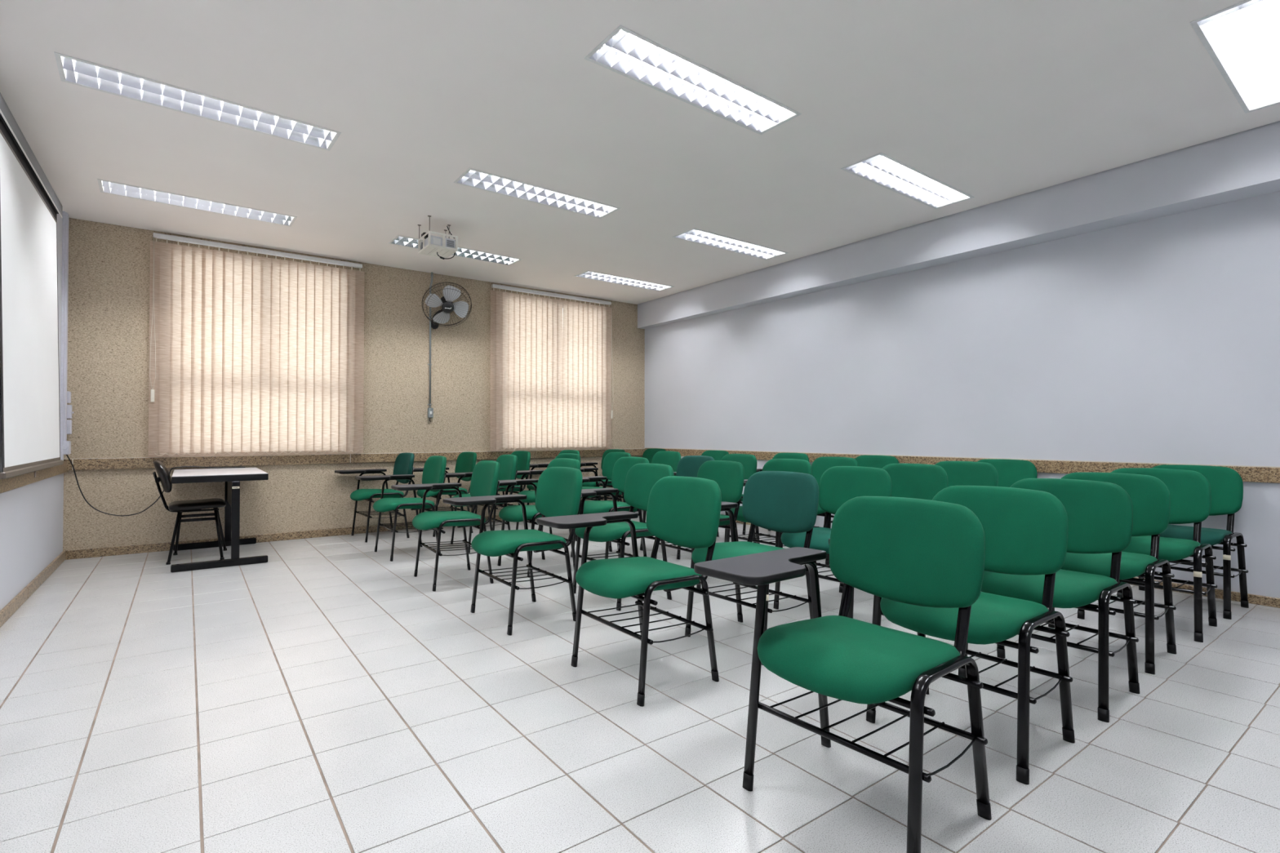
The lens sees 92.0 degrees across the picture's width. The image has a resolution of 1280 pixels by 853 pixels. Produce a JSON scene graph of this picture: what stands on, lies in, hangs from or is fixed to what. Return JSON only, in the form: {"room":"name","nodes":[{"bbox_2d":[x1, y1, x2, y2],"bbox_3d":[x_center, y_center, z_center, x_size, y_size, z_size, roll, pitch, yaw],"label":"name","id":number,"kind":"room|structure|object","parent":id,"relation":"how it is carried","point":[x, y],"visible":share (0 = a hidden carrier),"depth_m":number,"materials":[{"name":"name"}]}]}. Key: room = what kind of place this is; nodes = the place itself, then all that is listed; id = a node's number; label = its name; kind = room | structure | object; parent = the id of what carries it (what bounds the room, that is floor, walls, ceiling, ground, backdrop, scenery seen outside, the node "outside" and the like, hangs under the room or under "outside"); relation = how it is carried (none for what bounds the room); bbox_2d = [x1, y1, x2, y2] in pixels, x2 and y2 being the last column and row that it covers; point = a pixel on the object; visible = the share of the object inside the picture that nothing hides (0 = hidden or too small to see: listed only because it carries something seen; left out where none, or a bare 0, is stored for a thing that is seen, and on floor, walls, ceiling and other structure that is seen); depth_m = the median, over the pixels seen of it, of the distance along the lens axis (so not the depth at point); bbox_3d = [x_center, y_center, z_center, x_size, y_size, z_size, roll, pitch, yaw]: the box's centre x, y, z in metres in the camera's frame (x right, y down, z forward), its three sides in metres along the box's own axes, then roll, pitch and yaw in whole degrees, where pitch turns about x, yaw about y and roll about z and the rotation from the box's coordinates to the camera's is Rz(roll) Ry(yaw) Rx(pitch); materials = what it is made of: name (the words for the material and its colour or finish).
{"room":"classroom","nodes":[
{"label":"classroom","id":0,"kind":"room"},
{"bbox_2d":[0,210,63,610],"bbox_3d":[-2.779,-0.427,2.213,0.150,3.300,8.148,0,-1,-36],"label":"wall","id":1,"kind":"structure","parent":0,"point":[31,515],"depth_m":4.23,"materials":[{"name":"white paint"}]},
{"bbox_2d":[0,93,62,479],"bbox_3d":[-3.873,-0.690,3.920,0.096,2.028,1.990,0,-1,-36],"label":"projection screen","id":2,"kind":"object","parent":1,"relation":"attached to","point":[29,206],"visible":1,"depth_m":3.77,"materials":[{"name":"fabric"}]},
{"bbox_2d":[0,551,65,627],"bbox_3d":[-2.690,1.085,2.219,0.020,0.078,7.776,0,-1,-36],"label":"baseboard","id":3,"kind":"structure","parent":1,"relation":"attached to","point":[20,599],"depth_m":4.14,"materials":[{"name":"brown stone"}]},
{"bbox_2d":[0,461,66,493],"bbox_3d":[-2.684,0.314,2.225,0.026,0.096,7.766,0,-1,-36],"label":"trim","id":4,"kind":"structure","parent":1,"relation":"attached to","point":[14,482],"depth_m":4.08,"materials":[{"name":"brown stone"}]},
{"bbox_2d":[60,210,71,460],"bbox_3d":[-4.896,-0.764,5.278,0.056,2.121,0.110,0,-1,-36],"label":"conduit","id":5,"kind":"object","parent":1,"relation":"attached to","point":[65,446],"visible":0.91,"depth_m":5.24,"materials":[{"name":"plastic"}]},
{"bbox_2d":[66,454,245,516],"bbox_3d":[-4.415,0.523,5.708,1.304,0.565,0.055,1,-1,-40],"label":"power cable","id":6,"kind":"object","parent":5,"relation":"hanging from","point":[66,455],"visible":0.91,"depth_m":5.57,"materials":[{"name":"rubber"}]},
{"bbox_2d":[66,391,71,403],"bbox_3d":[-4.953,-0.253,5.343,0.046,0.100,0.070,0,-1,-36],"label":"switch plate","id":7,"kind":"object","parent":1,"relation":"attached to","point":[68,393],"visible":0.55,"depth_m":5.33,"materials":[{"name":"plastic"}]},
{"bbox_2d":[66,419,71,434],"bbox_3d":[-4.950,0.004,5.342,0.054,0.125,0.070,0,-1,-36],"label":"switch plate","id":8,"kind":"object","parent":1,"relation":"attached to","point":[68,421],"visible":0.57,"depth_m":5.33,"materials":[{"name":"plastic"}]},
{"bbox_2d":[66,404,74,418],"bbox_3d":[-4.944,-0.128,5.348,0.068,0.120,0.070,0,-1,-36],"label":"switch plate","id":9,"kind":"object","parent":1,"relation":"attached to","point":[69,412],"visible":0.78,"depth_m":5.33,"materials":[{"name":"plastic"}]},
{"bbox_2d":[62,217,644,551],"bbox_3d":[-2.504,-0.371,7.330,6.645,3.300,0.180,0,-1,-36],"label":"wall","id":10,"kind":"structure","parent":0,"point":[109,264],"depth_m":6.44,"materials":[{"name":"beige paint"}]},
{"bbox_2d":[148,232,364,457],"bbox_3d":[-3.773,-0.748,6.232,1.842,2.074,0.094,0,-1,-36],"label":"vertical blind","id":11,"kind":"object","parent":10,"relation":"attached to","point":[250,355],"visible":1,"depth_m":6.14,"materials":[{"name":"white fabric"}]},
{"bbox_2d":[65,515,502,559],"bbox_3d":[-2.466,1.139,7.219,6.293,0.078,0.018,0,-1,-36],"label":"baseboard","id":12,"kind":"structure","parent":10,"relation":"attached to","point":[157,547],"depth_m":6.15,"materials":[{"name":"brown stone"}]},
{"bbox_2d":[63,448,644,470],"bbox_3d":[-2.463,0.352,7.223,6.295,0.101,0.029,0,-1,-36],"label":"trim","id":13,"kind":"structure","parent":10,"relation":"attached to","point":[87,464],"depth_m":6.31,"materials":[{"name":"brown stone"}]},
{"bbox_2d":[427,271,433,422],"bbox_3d":[-2.447,-0.929,7.230,0.056,1.749,0.058,0,-1,-36],"label":"conduit","id":14,"kind":"object","parent":10,"relation":"attached to","point":[430,411],"visible":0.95,"depth_m":7.22,"materials":[{"name":"grey plastic"}]},
{"bbox_2d":[422,281,471,328],"bbox_3d":[-2.215,-1.392,7.103,0.533,0.484,0.436,0,-1,-3],"label":"wall fan","id":15,"kind":"object","parent":10,"relation":"attached to","point":[451,293],"visible":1,"depth_m":7.06,"materials":[{"name":"black metal"}]},
{"bbox_2d":[490,284,613,451],"bbox_3d":[-1.128,-0.726,8.171,1.808,2.074,0.094,0,-1,-36],"label":"vertical blind","id":16,"kind":"object","parent":10,"relation":"attached to","point":[551,385],"visible":0.98,"depth_m":8.10,"materials":[{"name":"white fabric"}]},
{"bbox_2d":[562,303,563,330],"bbox_3d":[-1.162,-0.675,8.268,1.555,1.960,0.060,0,-1,-36],"label":"window","id":17,"kind":"structure","parent":10,"relation":"in","point":[562,304],"depth_m":8.36,"materials":[{"name":"metal"}]},
{"bbox_2d":[0,510,1279,852],"bbox_3d":[-0.098,1.195,4.130,6.663,0.100,7.998,0,-1,-36],"label":"floor","id":18,"kind":"structure","parent":0,"point":[321,695],"depth_m":2.32,"materials":[{"name":"white tile"}]},
{"bbox_2d":[152,460,226,564],"bbox_3d":[-3.952,0.727,5.451,0.545,0.862,0.520,0,-1,-36],"label":"chair","id":19,"kind":"object","parent":18,"relation":"on","point":[179,507],"visible":0.99,"depth_m":5.34,"materials":[{"name":"black plastic"}]},
{"bbox_2d":[170,467,268,573],"bbox_3d":[-3.767,0.781,5.526,0.660,0.757,1.154,0,-1,-36],"label":"desk","id":20,"kind":"object","parent":18,"relation":"on","point":[231,477],"visible":0.97,"depth_m":5.14,"materials":[{"name":"black plastic"}]},
{"bbox_2d":[334,453,414,542],"bbox_3d":[-2.804,0.729,6.579,0.700,0.887,0.637,1,-1,-39],"label":"chair","id":21,"kind":"object","parent":18,"relation":"on","point":[403,464],"visible":0.86,"depth_m":6.54,"materials":[{"name":"black paint"}]},
{"bbox_2d":[355,455,446,561],"bbox_3d":[-2.168,0.719,5.662,0.700,0.887,0.637,0,-1,-37],"label":"chair","id":22,"kind":"object","parent":18,"relation":"on","point":[434,468],"visible":0.78,"depth_m":5.62,"materials":[{"name":"green fabric"}]},
{"bbox_2d":[413,451,476,537],"bbox_3d":[-2.223,0.733,6.914,0.700,0.887,0.637,0,-1,-37],"label":"chair","id":23,"kind":"object","parent":18,"relation":"on","point":[465,461],"visible":0.47,"depth_m":6.92,"materials":[{"name":"black paint"}]},
{"bbox_2d":[391,460,499,591],"bbox_3d":[-1.446,0.708,4.658,0.700,0.887,0.637,0,-1,-33],"label":"chair","id":24,"kind":"object","parent":18,"relation":"on","point":[485,476],"visible":0.87,"depth_m":4.62,"materials":[{"name":"green fabric"}]},
{"bbox_2d":[445,454,517,553],"bbox_3d":[-1.586,0.723,6.033,0.700,0.887,0.637,0,-1,-33],"label":"chair","id":25,"kind":"object","parent":18,"relation":"on","point":[508,463],"visible":0.27,"depth_m":6.07,"materials":[{"name":"black paint"}]},
{"bbox_2d":[475,450,530,530],"bbox_3d":[-1.691,0.737,7.311,0.700,0.887,0.637,1,-1,-38],"label":"chair","id":26,"kind":"object","parent":18,"relation":"on","point":[523,457],"visible":0.3,"depth_m":7.31,"materials":[{"name":"black paint"}]},
{"bbox_2d":[442,466,582,635],"bbox_3d":[-0.743,0.698,3.722,0.700,0.887,0.637,0,-1,-37],"label":"chair","id":27,"kind":"object","parent":18,"relation":"on","point":[558,491],"visible":0.93,"depth_m":3.69,"materials":[{"name":"green fabric"}]},
{"bbox_2d":[497,457,580,577],"bbox_3d":[-0.885,0.713,5.066,0.700,0.887,0.637,1,-1,-38],"label":"chair","id":28,"kind":"object","parent":18,"relation":"on","point":[513,513],"visible":0.43,"depth_m":5.02,"materials":[{"name":"green fabric"}]},
{"bbox_2d":[515,453,580,541],"bbox_3d":[-1.011,0.728,6.396,0.700,0.887,0.637,1,-1,-38],"label":"chair","id":29,"kind":"object","parent":18,"relation":"on","point":[531,495],"visible":0.27,"depth_m":6.45,"materials":[{"name":"black paint"}]},
{"bbox_2d":[526,449,579,505],"bbox_3d":[-1.155,0.743,7.764,0.700,0.887,0.637,0,-1,-37],"label":"chair","id":30,"kind":"object","parent":18,"relation":"on","point":[530,487],"visible":0.2,"depth_m":7.86,"materials":[{"name":"black paint"}]},
{"bbox_2d":[580,448,625,502],"bbox_3d":[-0.588,0.747,8.133,0.700,0.887,0.637,0,-1,-37],"label":"chair","id":31,"kind":"object","parent":18,"relation":"on","point":[592,464],"visible":0.27,"depth_m":8.15,"materials":[{"name":"black paint"}]},
{"bbox_2d":[580,452,631,502],"bbox_3d":[-0.493,0.733,6.860,0.700,0.887,0.637,1,-1,-38],"label":"chair","id":32,"kind":"object","parent":18,"relation":"on","point":[611,458],"visible":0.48,"depth_m":7.07,"materials":[{"name":"black paint"}]},
{"bbox_2d":[570,457,648,559],"bbox_3d":[-0.317,0.717,5.421,0.700,0.887,0.637,1,-1,-38],"label":"chair","id":33,"kind":"object","parent":18,"relation":"on","point":[621,467],"visible":0.51,"depth_m":5.51,"materials":[{"name":"black paint"}]},
{"bbox_2d":[573,463,674,610],"bbox_3d":[-0.170,0.704,4.188,0.700,0.887,0.637,1,-1,-38],"label":"chair","id":34,"kind":"object","parent":18,"relation":"on","point":[640,479],"visible":0.62,"depth_m":4.27,"materials":[{"name":"green fabric"}]},
{"bbox_2d":[536,475,721,706],"bbox_3d":[-0.028,0.689,2.848,0.700,0.887,0.637,0,-1,-37],"label":"chair","id":35,"kind":"object","parent":18,"relation":"on","point":[685,512],"visible":0.99,"depth_m":2.83,"materials":[{"name":"green fabric"}]},
{"bbox_2d":[617,448,666,511],"bbox_3d":[-0.034,0.751,8.556,0.700,0.887,0.637,0,-1,-37],"label":"chair","id":36,"kind":"object","parent":18,"relation":"on","point":[648,454],"visible":0.06,"depth_m":8.78,"materials":[{"name":"black paint"}]},
{"bbox_2d":[651,451,680,475],"bbox_3d":[0.081,0.737,7.228,0.700,0.887,0.637,1,-1,-38],"label":"chair","id":37,"kind":"object","parent":18,"relation":"on","point":[672,459],"visible":0.1,"depth_m":7.37,"materials":[{"name":"black paint"}]},
{"bbox_2d":[640,455,714,559],"bbox_3d":[0.298,0.721,5.742,0.700,0.887,0.637,1,-1,-38],"label":"chair","id":38,"kind":"object","parent":18,"relation":"on","point":[688,465],"visible":0.12,"depth_m":5.94,"materials":[{"name":"black paint"}]},
{"bbox_2d":[654,460,744,588],"bbox_3d":[0.385,0.709,4.673,0.700,0.887,0.637,0,-1,-36],"label":"chair","id":39,"kind":"object","parent":18,"relation":"on","point":[729,476],"visible":0.24,"depth_m":4.71,"materials":[{"name":"green fabric"}]},
{"bbox_2d":[673,453,756,542],"bbox_3d":[0.781,0.727,6.256,0.700,0.887,0.637,1,-1,-38],"label":"chair","id":40,"kind":"object","parent":18,"relation":"on","point":[748,462],"visible":0.1,"depth_m":6.30,"materials":[{"name":"black paint"}]},
{"bbox_2d":[701,450,728,512],"bbox_3d":[0.700,0.741,7.603,0.700,0.887,0.637,0,-1,-37],"label":"chair","id":41,"kind":"object","parent":18,"relation":"on","point":[716,455],"visible":0.04,"depth_m":7.76,"materials":[{"name":"black paint"}]},
{"bbox_2d":[684,471,818,665],"bbox_3d":[0.544,0.694,3.287,0.700,0.887,0.637,1,-1,-38],"label":"chair","id":42,"kind":"object","parent":18,"relation":"on","point":[779,501],"visible":0.66,"depth_m":3.37,"materials":[{"name":"green fabric"}]},
{"bbox_2d":[725,458,812,546],"bbox_3d":[0.990,0.713,5.021,0.700,0.887,0.637,1,-1,-38],"label":"chair","id":43,"kind":"object","parent":18,"relation":"on","point":[803,466],"visible":0.17,"depth_m":5.11,"materials":[{"name":"black paint"}]},
{"bbox_2d":[742,453,808,534],"bbox_3d":[1.413,0.731,6.647,0.700,0.887,0.637,0,-1,-37],"label":"chair","id":44,"kind":"object","parent":18,"relation":"on","point":[780,455],"visible":0.09,"depth_m":6.78,"materials":[{"name":"black paint"}]},
{"bbox_2d":[773,466,891,618],"bbox_3d":[1.138,0.700,3.809,0.700,0.887,0.637,1,-1,-38],"label":"chair","id":45,"kind":"object","parent":18,"relation":"on","point":[838,485],"visible":0.34,"depth_m":3.92,"materials":[{"name":"green fabric"}]},
{"bbox_2d":[811,456,858,564],"bbox_3d":[1.527,0.718,5.478,0.700,0.887,0.637,0,-1,-36],"label":"chair","id":46,"kind":"object","parent":18,"relation":"on","point":[820,465],"visible":0.1,"depth_m":5.66,"materials":[{"name":"green fabric"}]},
{"bbox_2d":[693,496,991,852],"bbox_3d":[0.620,0.678,1.854,0.700,0.887,0.637,1,-1,-39],"label":"chair","id":47,"kind":"object","parent":18,"relation":"on","point":[912,551],"visible":1,"depth_m":1.84,"materials":[{"name":"green fabric"}]},
{"bbox_2d":[823,455,899,523],"bbox_3d":[2.053,0.723,5.876,0.700,0.887,0.637,0,-1,-37],"label":"chair","id":48,"kind":"object","parent":18,"relation":"on","point":[873,461],"visible":0.12,"depth_m":6.04,"materials":[{"name":"black paint"}]},
{"bbox_2d":[839,463,947,593],"bbox_3d":[1.676,0.704,4.200,0.700,0.887,0.637,1,-1,-38],"label":"chair","id":49,"kind":"object","parent":18,"relation":"on","point":[916,481],"visible":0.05,"depth_m":4.33,"materials":[{"name":"green fabric"}]},
{"bbox_2d":[828,485,1075,784],"bbox_3d":[1.166,0.683,2.296,0.700,0.887,0.637,1,-1,-39],"label":"chair","id":50,"kind":"object","parent":18,"relation":"on","point":[1025,531],"visible":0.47,"depth_m":2.25,"materials":[{"name":"green fabric"}]},
{"bbox_2d":[934,461,998,487],"bbox_3d":[2.228,0.709,4.572,0.700,0.887,0.637,1,-1,-38],"label":"chair","id":51,"kind":"object","parent":18,"relation":"on","point":[958,473],"visible":0.06,"depth_m":4.69,"materials":[{"name":"black paint"}]},
{"bbox_2d":[977,458,1037,487],"bbox_3d":[2.760,0.713,4.955,0.700,0.887,0.637,0,-1,-37],"label":"chair","id":52,"kind":"object","parent":18,"relation":"on","point":[1010,472],"visible":0.06,"depth_m":5.06,"materials":[{"name":"black paint"}]},
{"bbox_2d":[958,478,1139,722],"bbox_3d":[1.733,0.688,2.712,0.700,0.887,0.637,1,-1,-38],"label":"chair","id":53,"kind":"object","parent":18,"relation":"on","point":[1100,514],"visible":0.48,"depth_m":2.65,"materials":[{"name":"green fabric"}]},
{"bbox_2d":[1048,471,1176,674],"bbox_3d":[2.296,0.693,3.180,0.700,0.887,0.637,1,-1,-39],"label":"chair","id":54,"kind":"object","parent":18,"relation":"on","point":[1149,495],"visible":0.49,"depth_m":3.08,"materials":[{"name":"green fabric"}]},
{"bbox_2d":[1077,467,1217,642],"bbox_3d":[2.905,0.698,3.611,0.700,0.887,0.637,1,-1,-40],"label":"chair","id":55,"kind":"object","parent":18,"relation":"on","point":[1189,491],"visible":0.38,"depth_m":3.55,"materials":[{"name":"green fabric"}]},
{"bbox_2d":[1116,464,1248,619],"bbox_3d":[3.463,0.703,4.015,0.700,0.887,0.637,0,-1,-35],"label":"chair","id":56,"kind":"object","parent":18,"relation":"on","point":[1226,484],"visible":0.48,"depth_m":3.92,"materials":[{"name":"green fabric"}]},
{"bbox_2d":[0,0,1279,304],"bbox_3d":[-0.220,-1.839,4.066,6.149,0.005,7.786,0,-1,-36],"label":"ceiling","id":57,"kind":"structure","parent":0,"point":[991,100],"depth_m":3.65,"materials":[{"name":"paint"}]},
{"bbox_2d":[97,178,297,226],"bbox_3d":[-3.591,-1.878,5.093,1.308,0.111,0.316,1,-1,-38],"label":"recessed light","id":58,"kind":"object","parent":57,"relation":"in","point":[105,186],"visible":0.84,"depth_m":5.08,"materials":[{"name":"white metal"}]},
{"bbox_2d":[53,51,341,151],"bbox_3d":[-2.476,-1.894,3.579,1.308,0.111,0.316,1,-1,-39],"label":"recessed light","id":59,"kind":"object","parent":57,"relation":"in","point":[73,70],"visible":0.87,"depth_m":3.54,"materials":[{"name":"white metal"}]},
{"bbox_2d":[417,215,457,257],"bbox_3d":[-1.812,-1.692,5.538,0.273,0.259,0.323,0,-1,-36],"label":"cage","id":60,"kind":"object","parent":57,"relation":"hanging from","point":[430,249],"visible":0.93,"depth_m":5.48,"materials":[{"name":"white metal"}]},
{"bbox_2d":[420,235,455,249],"bbox_3d":[-1.800,-1.615,5.544,0.265,0.095,0.276,0,-1,-36],"label":"projector","id":61,"kind":"object","parent":60,"relation":"in","point":[435,240],"visible":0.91,"depth_m":5.43,"materials":[{"name":"white plastic"}]},
{"bbox_2d":[421,232,428,239],"bbox_3d":[-1.904,-1.714,5.516,0.134,0.046,0.059,-1,-1,42],"label":"adapter","id":62,"kind":"object","parent":61,"relation":"on","point":[423,233],"visible":0.51,"depth_m":5.52,"materials":[{"name":"black plastic"}]},
{"bbox_2d":[446,240,453,247],"bbox_3d":[-1.676,-1.617,5.466,0.065,0.055,0.003,0,-1,-36],"label":"vent grille","id":63,"kind":"object","parent":61,"relation":"attached to","point":[450,243],"depth_m":5.46,"materials":[{"name":"grey plastic"}]},
{"bbox_2d":[436,226,455,259],"bbox_3d":[-1.746,-1.658,5.575,0.176,0.329,0.069,0,-1,-36],"label":"cable","id":64,"kind":"object","parent":57,"relation":"hanging from","point":[441,257],"visible":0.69,"depth_m":5.56,"materials":[{"name":"black rubber"}]},
{"bbox_2d":[388,235,522,265],"bbox_3d":[-1.881,-1.863,6.395,1.308,0.111,0.316,1,-1,-38],"label":"recessed light","id":65,"kind":"object","parent":57,"relation":"in","point":[399,240],"visible":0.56,"depth_m":6.52,"materials":[{"name":"white metal"}]},
{"bbox_2d":[453,168,620,218],"bbox_3d":[-0.778,-1.879,4.895,1.308,0.111,0.316,0,-1,-37],"label":"recessed light","id":66,"kind":"object","parent":57,"relation":"in","point":[473,178],"visible":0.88,"depth_m":4.89,"materials":[{"name":"white metal"}]},
{"bbox_2d":[573,270,674,291],"bbox_3d":[-0.173,-1.849,7.656,1.308,0.111,0.316,0,-1,-37],"label":"recessed light","id":67,"kind":"object","parent":57,"relation":"in","point":[588,274],"visible":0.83,"depth_m":7.66,"materials":[{"name":"white metal"}]},
{"bbox_2d":[583,25,801,134],"bbox_3d":[0.335,-1.896,3.366,1.308,0.111,0.316,0,-1,-37],"label":"recessed light","id":68,"kind":"object","parent":57,"relation":"in","point":[624,51],"visible":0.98,"depth_m":3.33,"materials":[{"name":"white metal"}]},
{"bbox_2d":[671,227,788,259],"bbox_3d":[0.928,-1.865,6.175,1.308,0.111,0.316,0,-1,-36],"label":"recessed light","id":69,"kind":"object","parent":57,"relation":"in","point":[694,235],"visible":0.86,"depth_m":6.17,"materials":[{"name":"white metal"}]},
{"bbox_2d":[840,152,973,208],"bbox_3d":[2.041,-1.881,4.653,1.308,0.111,0.316,0,-1,-37],"label":"recessed light","id":70,"kind":"object","parent":57,"relation":"in","point":[882,170],"visible":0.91,"depth_m":4.63,"materials":[{"name":"white metal"}]},
{"bbox_2d":[1190,0,1279,113],"bbox_3d":[3.130,-1.898,3.102,1.308,0.111,0.316,1,-1,-38],"label":"recessed light","id":71,"kind":"object","parent":57,"relation":"in","point":[1242,39],"visible":0.97,"depth_m":3.04,"materials":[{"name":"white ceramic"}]},
{"bbox_2d":[644,191,1279,598],"bbox_3d":[2.486,-0.383,6.073,0.150,3.300,8.153,1,-1,-37],"label":"wall","id":72,"kind":"structure","parent":0,"point":[1156,340],"depth_m":5.00,"materials":[{"name":"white paint"}]},
{"bbox_2d":[644,447,1279,483],"bbox_3d":[2.441,0.328,5.983,0.022,0.104,7.770,1,-1,-37],"label":"trim","id":73,"kind":"structure","parent":72,"relation":"attached to","point":[1270,474],"depth_m":4.86,"materials":[{"name":"brown stone"}]},
{"bbox_2d":[735,520,1279,608],"bbox_3d":[2.438,1.137,5.979,0.020,0.059,7.778,1,-1,-37],"label":"baseboard","id":74,"kind":"structure","parent":72,"relation":"attached to","point":[1235,596],"depth_m":4.04,"materials":[{"name":"brown stone"}]},
{"bbox_3d":[-0.052,-2.104,4.230,6.910,0.100,8.148,0,-1,-36],"label":"ceiling slab","id":75,"kind":"structure","parent":0,"visible":0},
{"bbox_2d":[637,120,1279,328],"bbox_3d":[2.448,-1.751,6.029,0.445,0.564,7.798,0,-1,-36],"label":"ceiling beam","id":76,"kind":"structure","parent":75,"relation":"attached to","point":[1246,164],"depth_m":4.87,"materials":[{"name":"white paint"}]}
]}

